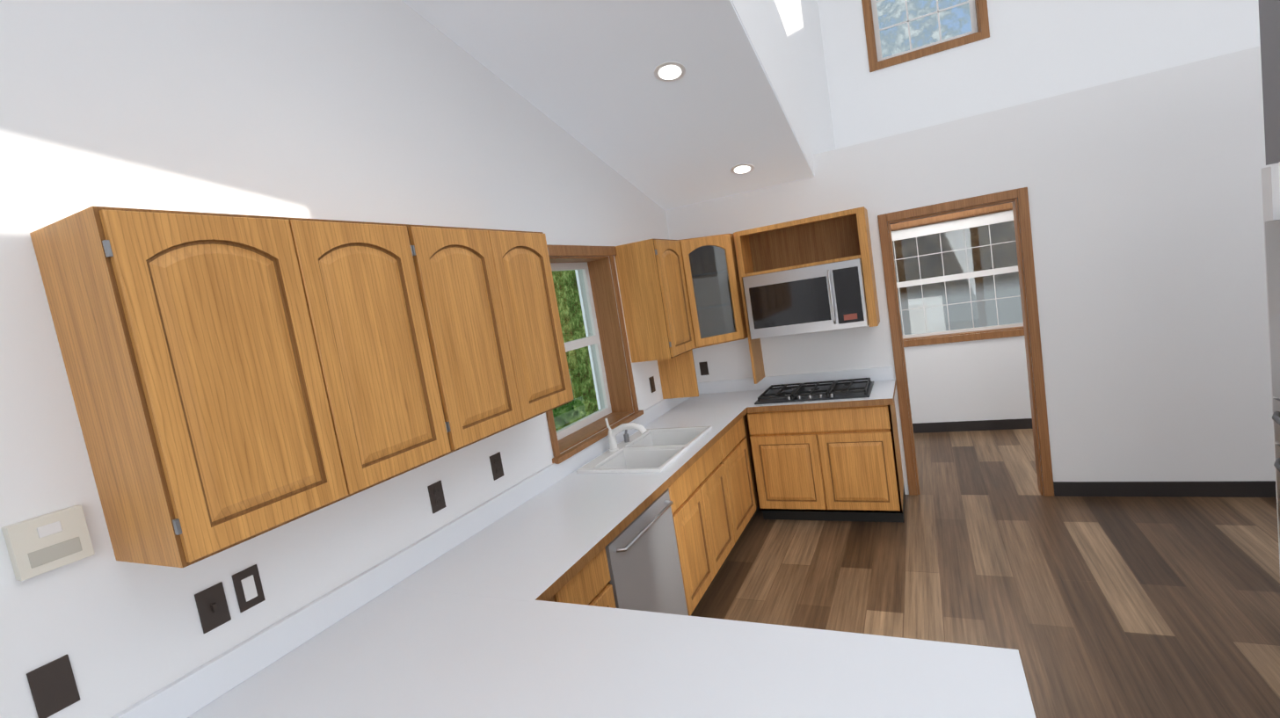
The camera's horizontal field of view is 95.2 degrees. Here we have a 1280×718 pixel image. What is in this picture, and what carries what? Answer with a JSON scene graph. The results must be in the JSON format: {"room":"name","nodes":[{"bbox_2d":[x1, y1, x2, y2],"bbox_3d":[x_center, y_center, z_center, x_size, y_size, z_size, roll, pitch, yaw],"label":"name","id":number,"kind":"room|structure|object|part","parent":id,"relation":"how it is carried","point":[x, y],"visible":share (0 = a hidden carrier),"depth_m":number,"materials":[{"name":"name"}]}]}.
{"room":"kitchen","nodes":[
{"label":"kitchen","id":0,"kind":"room"},
{"bbox_2d":[0,0,669,717],"bbox_3d":[-1.244,-1.137,2.282,0.260,5.800,9.900,-6,7,26],"label":"wall","id":1,"kind":"structure","parent":0,"point":[387,111],"depth_m":1.79,"materials":[{"name":"white paint"}]},
{"bbox_2d":[1,505,94,581],"bbox_3d":[-1.366,0.423,1.354,0.032,0.125,0.130,-6,7,26],"label":"thermostat","id":2,"kind":"object","parent":1,"relation":"attached to","point":[41,544],"visible":0.98,"depth_m":1.34,"materials":[{"name":"white plastic"}]},
{"bbox_2d":[26,654,79,717],"bbox_3d":[-1.349,0.755,1.345,0.006,0.116,0.072,-6,7,26],"label":"electrical outlet plate","id":3,"kind":"object","parent":1,"relation":"attached to","point":[53,687],"visible":1,"depth_m":1.34,"materials":[{"name":"brown plastic"}]},
{"bbox_2d":[194,581,231,633],"bbox_3d":[-1.201,0.701,1.648,0.015,0.116,0.072,-6,7,26],"label":"switch plate","id":4,"kind":"object","parent":1,"relation":"attached to","point":[212,607],"visible":1,"depth_m":1.65,"materials":[{"name":"brown plastic"}]},
{"bbox_2d":[29,206,450,567],"bbox_3d":[-1.056,0.020,1.739,0.324,0.820,0.857,-6,7,26],"label":"upper cabinet","id":5,"kind":"object","parent":1,"relation":"attached to","point":[234,380],"visible":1,"depth_m":1.45,"materials":[{"name":"brown wood"}]},
{"bbox_2d":[231,564,265,612],"bbox_3d":[-1.163,0.682,1.738,0.008,0.116,0.072,-6,7,26],"label":"electrical outlet plate","id":6,"kind":"object","parent":1,"relation":"attached to","point":[248,588],"visible":1,"depth_m":1.73,"materials":[{"name":"brown plastic"}]},
{"bbox_2d":[427,480,446,513],"bbox_3d":[-0.840,0.571,2.421,0.008,0.116,0.072,-6,7,26],"label":"electrical outlet plate","id":7,"kind":"object","parent":1,"relation":"attached to","point":[436,496],"visible":1,"depth_m":2.42,"materials":[{"name":"brown plastic"}]},
{"bbox_2d":[404,224,573,453],"bbox_3d":[-0.699,-0.116,2.497,0.324,0.820,0.836,-6,7,26],"label":"upper cabinet","id":8,"kind":"object","parent":1,"relation":"attached to","point":[488,297],"visible":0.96,"depth_m":2.33,"materials":[{"name":"brown wood"}]},
{"bbox_2d":[489,451,504,480],"bbox_3d":[-0.676,0.507,2.768,0.008,0.116,0.072,-6,7,26],"label":"electrical outlet plate","id":9,"kind":"object","parent":1,"relation":"attached to","point":[497,466],"visible":1,"depth_m":2.76,"materials":[{"name":"brown plastic"}]},
{"bbox_2d":[545,244,643,464],"bbox_3d":[-0.438,-0.055,3.578,0.255,1.245,1.290,-6,7,26],"label":"window","id":10,"kind":"structure","parent":1,"relation":"in","point":[609,324],"depth_m":4.01,"materials":[{"name":"brown wood"}]},
{"bbox_3d":[-0.500,-0.067,3.689,0.040,1.069,0.949,-6,7,26],"label":"window sash","id":11,"kind":"part","parent":10,"relation":"part of","materials":[{"name":"white plastic"}]},
{"bbox_2d":[648,376,655,392],"bbox_3d":[0.095,0.192,4.410,0.008,0.116,0.072,-6,7,26],"label":"electrical outlet plate","id":12,"kind":"object","parent":1,"relation":"attached to","point":[652,384],"visible":1,"depth_m":4.40,"materials":[{"name":"brown"}]},
{"bbox_2d":[614,238,698,399],"bbox_3d":[0.146,-0.250,4.249,0.324,1.183,0.458,-6,7,26],"label":"upper cabinet","id":13,"kind":"object","parent":1,"relation":"attached to","point":[650,275],"visible":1,"depth_m":4.06,"materials":[{"name":"brown wood"}]},
{"bbox_2d":[401,0,814,210],"bbox_3d":[-1.061,-1.811,1.089,1.243,2.348,8.140,-6,7,26],"label":"ceiling","id":14,"kind":"structure","parent":0,"point":[581,71],"depth_m":3.18,"materials":[{"name":"white paint"}]},
{"bbox_2d":[654,61,685,81],"bbox_3d":[0.158,-1.516,3.087,0.170,0.049,0.166,-6,7,26],"label":"recessed light","id":15,"kind":"object","parent":14,"relation":"in","point":[670,71],"visible":1,"depth_m":3.08,"materials":[{"name":"white"}]},
{"bbox_2d":[730,163,754,174],"bbox_3d":[0.745,-1.383,4.257,0.170,0.049,0.165,-6,7,26],"label":"recessed light","id":16,"kind":"object","parent":14,"relation":"in","point":[741,169],"visible":1,"depth_m":4.25,"materials":[{"name":"white"}]},
{"bbox_2d":[730,0,835,174],"bbox_3d":[-0.229,-2.054,1.554,0.123,2.365,9.750,-6,7,26],"label":"wall","id":17,"kind":"structure","parent":0,"point":[785,37],"depth_m":4.13,"materials":[{"name":"white paint"}]},
{"bbox_2d":[665,45,1279,494],"bbox_3d":[3.184,0.085,3.899,6.000,3.680,0.120,-6,7,26],"label":"wall","id":18,"kind":"structure","parent":0,"point":[1145,207],"depth_m":3.77,"materials":[{"name":"white paint"}]},
{"bbox_2d":[698,361,708,375],"bbox_3d":[0.554,0.083,5.064,0.072,0.116,0.008,-6,7,26],"label":"electrical outlet plate","id":19,"kind":"object","parent":18,"relation":"attached to","point":[703,368],"visible":1,"depth_m":5.06,"materials":[{"name":"brown plastic"}]},
{"bbox_2d":[677,233,747,349],"bbox_3d":[0.476,-0.529,4.649,0.616,0.820,0.616,-6,7,26],"label":"upper cabinet","id":20,"kind":"object","parent":18,"relation":"attached to","point":[710,268],"visible":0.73,"depth_m":4.49,"materials":[{"name":"brown wood"}]},
{"bbox_2d":[733,206,879,384],"bbox_3d":[1.283,-0.452,4.447,0.944,1.183,0.324,-6,7,26],"label":"upper cabinet","id":21,"kind":"object","parent":18,"relation":"attached to","point":[833,237],"visible":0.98,"depth_m":4.48,"materials":[{"name":"brown wood"}]},
{"bbox_2d":[742,258,868,339],"bbox_3d":[1.255,-0.448,4.391,0.830,0.477,0.448,-6,7,26],"label":"over-the-range microwave","id":22,"kind":"object","parent":21,"relation":"attached to","point":[830,296],"visible":1,"depth_m":4.21,"materials":[{"name":"silver metal"}]},
{"bbox_2d":[877,187,1054,496],"bbox_3d":[2.357,-0.058,4.263,0.930,2.145,0.156,-6,7,26],"label":"door frame","id":23,"kind":"structure","parent":18,"relation":"attached to","point":[1029,285],"depth_m":4.09,"materials":[{"name":"brown wood"}]},
{"bbox_2d":[1053,480,1276,497],"bbox_3d":[4.432,0.748,3.354,3.418,0.100,0.012,-6,7,26],"label":"baseboard","id":24,"kind":"structure","parent":18,"relation":"attached to","point":[1259,489],"depth_m":3.83,"materials":[{"name":"grey"}]},
{"bbox_2d":[690,429,1279,717],"bbox_3d":[1.970,1.464,1.236,6.300,0.100,9.900,-6,7,26],"label":"floor","id":25,"kind":"structure","parent":0,"point":[1127,607],"depth_m":3.18,"materials":[{"name":"brown wood"}]},
{"bbox_2d":[604,487,688,615],"bbox_3d":[-0.165,1.140,2.866,0.618,0.868,0.657,-6,7,26],"label":"dishwasher","id":26,"kind":"object","parent":25,"relation":"on","point":[642,552],"visible":0.31,"depth_m":2.73,"materials":[{"name":"grey metal"}]},
{"bbox_2d":[673,414,758,530],"bbox_3d":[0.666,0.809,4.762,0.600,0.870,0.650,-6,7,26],"label":"base cabinet","id":27,"kind":"object","parent":25,"relation":"on","point":[713,495],"depth_m":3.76,"materials":[{"name":"brown wood"}]},
{"bbox_2d":[746,400,905,523],"bbox_3d":[1.417,0.723,4.429,0.990,0.871,0.620,-6,7,26],"label":"base cabinet","id":28,"kind":"object","parent":25,"relation":"on","point":[838,464],"visible":0.98,"depth_m":4.14,"materials":[{"name":"brown wood"}]},
{"bbox_2d":[1265,219,1279,544],"bbox_3d":[2.655,0.363,1.784,0.837,1.735,0.910,-6,7,26],"label":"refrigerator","id":29,"kind":"object","parent":25,"relation":"on","point":[1272,233],"visible":0.98,"depth_m":2.26,"materials":[{"name":"grey"}]},
{"bbox_3d":[-0.144,1.282,1.470,1.948,0.871,1.058,-6,7,26],"label":"base cabinet","id":30,"kind":"object","parent":25,"relation":"on","visible":0},
{"bbox_2d":[111,378,762,717],"bbox_3d":[-0.166,0.602,3.043,0.660,0.143,4.389,-6,7,26],"label":"countertop","id":31,"kind":"structure","parent":30,"relation":"on","point":[461,616],"depth_m":1.98,"materials":[{"name":"white laminate"}]},
{"bbox_2d":[604,417,647,451],"bbox_3d":[-0.049,0.434,3.588,0.276,0.201,0.221,-6,7,26],"label":"faucet","id":32,"kind":"object","parent":31,"relation":"on","point":[613,433],"visible":1,"depth_m":3.54,"materials":[{"name":"white"}]},
{"bbox_2d":[576,426,712,473],"bbox_3d":[0.070,0.620,3.536,0.516,0.190,0.856,-6,7,26],"label":"sink","id":33,"kind":"object","parent":31,"relation":"in","point":[654,451],"visible":0.6,"depth_m":3.54,"materials":[{"name":"white ceramic"}]},
{"bbox_2d":[403,591,1035,717],"bbox_3d":[0.033,0.823,1.129,1.331,0.041,1.069,-6,7,26],"label":"countertop","id":34,"kind":"structure","parent":30,"relation":"on","point":[553,659],"depth_m":1.40,"materials":[{"name":"white laminate"}]},
{"bbox_2d":[697,378,748,394],"bbox_3d":[0.606,0.301,4.719,0.450,0.139,0.648,-6,7,26],"label":"backsplash","id":35,"kind":"structure","parent":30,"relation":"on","point":[718,387],"depth_m":5.01,"materials":[{"name":"white laminate"}]},
{"bbox_2d":[748,366,896,413],"bbox_3d":[1.354,0.223,4.347,0.985,0.143,0.659,-6,7,26],"label":"countertop","id":36,"kind":"structure","parent":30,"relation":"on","point":[883,392],"depth_m":4.42,"materials":[{"name":"white laminate"}]},
{"bbox_2d":[754,378,873,404],"bbox_3d":[1.307,0.236,4.373,0.800,0.044,0.510,-6,7,26],"label":"cooktop","id":37,"kind":"object","parent":36,"relation":"in","point":[828,390],"visible":1,"depth_m":4.31,"materials":[{"name":"black metal"}]},
{"bbox_2d":[817,0,1260,423],"bbox_3d":[3.674,-1.780,5.309,6.000,4.900,0.150,-6,7,26],"label":"wall","id":38,"kind":"structure","parent":0,"point":[1027,51],"depth_m":5.38,"materials":[{"name":"white paint"}]},
{"bbox_2d":[861,0,989,72],"bbox_3d":[2.642,-3.370,5.488,1.015,1.040,0.148,-6,7,26],"label":"window","id":39,"kind":"structure","parent":38,"relation":"in","point":[973,23],"depth_m":5.56,"materials":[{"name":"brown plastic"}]},
{"bbox_2d":[890,202,1024,347],"bbox_3d":[3.010,-0.792,5.778,1.478,1.260,0.148,-6,7,26],"label":"window","id":40,"kind":"structure","parent":38,"relation":"in","point":[967,223],"depth_m":5.73,"materials":[{"name":"glass"}]},
{"bbox_2d":[912,418,1032,433],"bbox_3d":[3.211,0.678,5.876,2.400,0.100,0.012,-6,7,26],"label":"baseboard","id":41,"kind":"structure","parent":38,"relation":"attached to","point":[1021,423],"depth_m":5.81,"materials":[{"name":"grey"}]},
{"bbox_2d":[1258,0,1279,567],"bbox_3d":[2.765,-0.095,1.695,0.982,2.620,1.010,-6,7,26],"label":"wall","id":42,"kind":"structure","parent":0,"point":[1269,22],"depth_m":2.23,"materials":[{"name":"grey paint"}]},
{"label":"outside","id":43,"kind":"structure","parent":0,"visible":0},
{"bbox_2d":[552,269,598,430],"bbox_3d":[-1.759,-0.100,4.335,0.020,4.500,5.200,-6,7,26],"label":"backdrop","id":44,"kind":"structure","parent":43,"point":[570,296],"depth_m":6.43,"materials":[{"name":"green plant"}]},
{"bbox_2d":[876,0,971,58],"bbox_3d":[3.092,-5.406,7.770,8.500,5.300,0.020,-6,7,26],"label":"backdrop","id":45,"kind":"structure","parent":43,"point":[923,29],"depth_m":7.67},
{"bbox_2d":[892,220,1022,334],"bbox_3d":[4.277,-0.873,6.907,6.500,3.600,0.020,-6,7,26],"label":"window panes","id":46,"kind":"structure","parent":43,"point":[952,316],"depth_m":7.08,"materials":[{"name":"clear glass"}]}
]}

